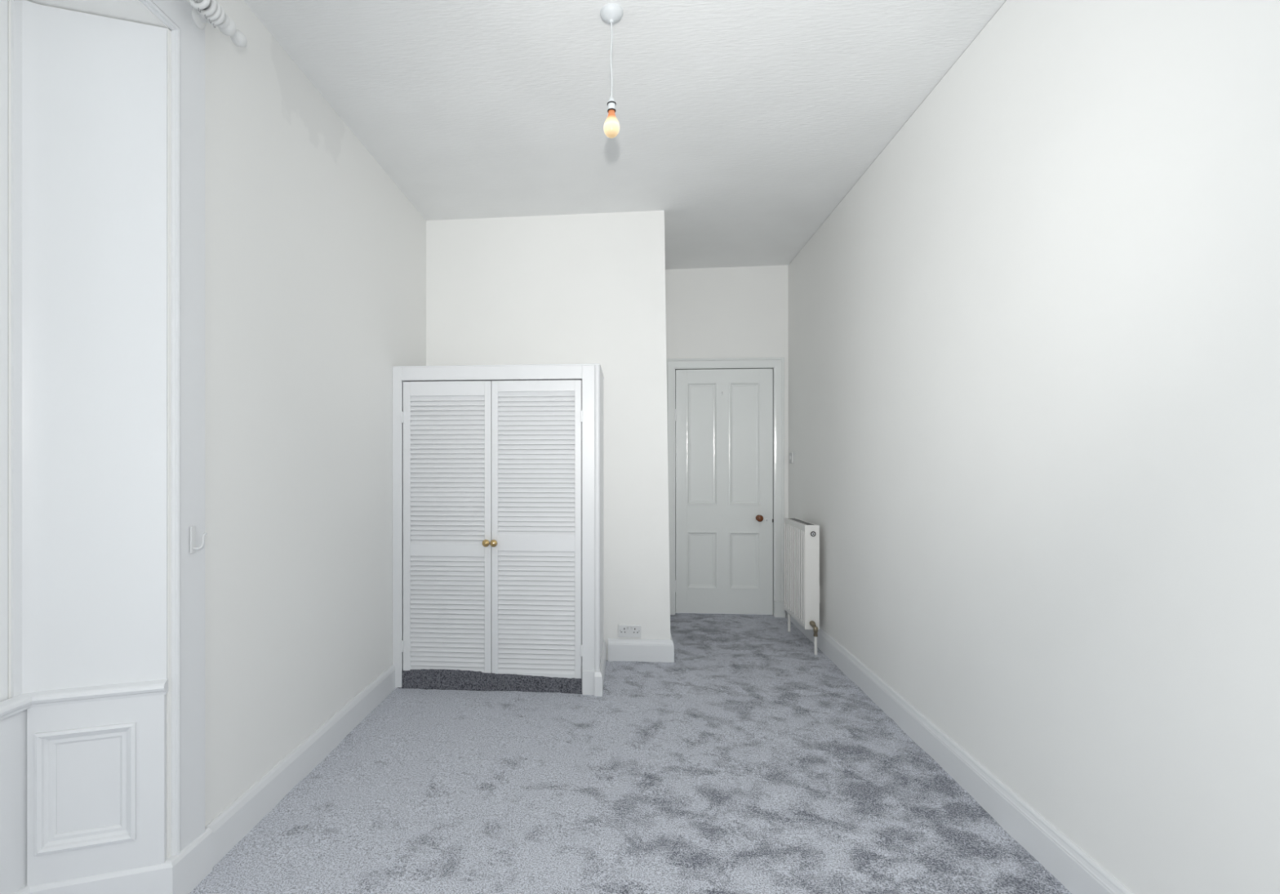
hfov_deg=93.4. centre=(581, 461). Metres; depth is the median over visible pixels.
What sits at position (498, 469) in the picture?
tall cabinet
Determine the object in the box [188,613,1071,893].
floor
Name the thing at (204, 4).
curtain ring
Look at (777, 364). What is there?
trim
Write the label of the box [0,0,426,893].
wall
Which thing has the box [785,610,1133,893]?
baseboard
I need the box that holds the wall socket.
[617,624,640,637]
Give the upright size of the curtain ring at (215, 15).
0.072 m
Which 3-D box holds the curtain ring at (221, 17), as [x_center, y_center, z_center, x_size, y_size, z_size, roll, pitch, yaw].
[-1.092,-1.327,1.784,0.065,0.072,0.016,0,0,4]
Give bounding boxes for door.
[675,368,773,614]
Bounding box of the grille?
[784,518,816,525]
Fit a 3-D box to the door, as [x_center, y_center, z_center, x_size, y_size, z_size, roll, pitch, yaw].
[1.178,0.246,4.954,0.801,2.024,0.109,0,0,4]
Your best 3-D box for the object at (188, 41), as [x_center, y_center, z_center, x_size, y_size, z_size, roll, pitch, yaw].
[-1.236,-0.046,0.914,0.018,2.632,1.875,0,0,4]
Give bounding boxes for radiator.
[783,517,819,654]
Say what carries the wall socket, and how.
attached to the wall at (574, 288)
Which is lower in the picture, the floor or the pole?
the floor
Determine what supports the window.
in the wall at (315, 257)
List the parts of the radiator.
plate, panel, plate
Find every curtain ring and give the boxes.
[188,0,210,12]
[195,0,217,19]
[201,0,221,23]
[205,5,225,27]
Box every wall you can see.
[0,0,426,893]
[426,210,670,660]
[665,265,788,517]
[788,0,1279,893]
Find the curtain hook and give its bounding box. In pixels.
[190,525,207,553]
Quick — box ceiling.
[243,0,1006,269]
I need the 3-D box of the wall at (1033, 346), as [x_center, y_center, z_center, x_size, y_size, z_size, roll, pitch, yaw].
[1.425,-0.195,0.455,0.125,3.030,9.480,0,0,4]
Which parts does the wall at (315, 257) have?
panel moulding, dado panel, lining panel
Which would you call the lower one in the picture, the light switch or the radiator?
the radiator
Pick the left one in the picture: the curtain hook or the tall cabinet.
the curtain hook
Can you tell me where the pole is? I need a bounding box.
[191,0,247,47]
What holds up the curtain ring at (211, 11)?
hanging from the pole
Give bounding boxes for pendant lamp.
[600,3,622,137]
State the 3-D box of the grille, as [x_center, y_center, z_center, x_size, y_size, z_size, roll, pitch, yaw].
[1.556,0.427,4.261,0.094,0.006,0.522,0,0,4]
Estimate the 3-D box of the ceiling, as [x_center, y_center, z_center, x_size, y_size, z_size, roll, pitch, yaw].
[-0.108,-1.663,0.570,3.200,0.174,9.480,0,0,4]
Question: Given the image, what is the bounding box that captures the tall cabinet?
[392,363,605,696]
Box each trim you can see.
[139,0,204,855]
[666,357,785,617]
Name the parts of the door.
panel, panel, panel moulding, panel moulding, rail, rail, rail, panel, panel, panel moulding, panel moulding, knob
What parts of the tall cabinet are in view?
rail, rail, knob, knob, panel, rail, rail, rail, corner moulding, skirting, panel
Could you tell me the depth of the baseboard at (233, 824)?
1.98 m
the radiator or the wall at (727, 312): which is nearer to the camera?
the radiator
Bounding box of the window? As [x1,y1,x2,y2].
[0,0,8,702]
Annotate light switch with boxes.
[789,452,793,462]
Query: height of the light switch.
0.086 m
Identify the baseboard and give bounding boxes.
[13,664,395,893]
[608,631,674,662]
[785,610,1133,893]
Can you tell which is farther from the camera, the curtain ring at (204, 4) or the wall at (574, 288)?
the wall at (574, 288)
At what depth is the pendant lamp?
2.12 m
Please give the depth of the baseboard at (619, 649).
3.81 m
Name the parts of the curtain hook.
plate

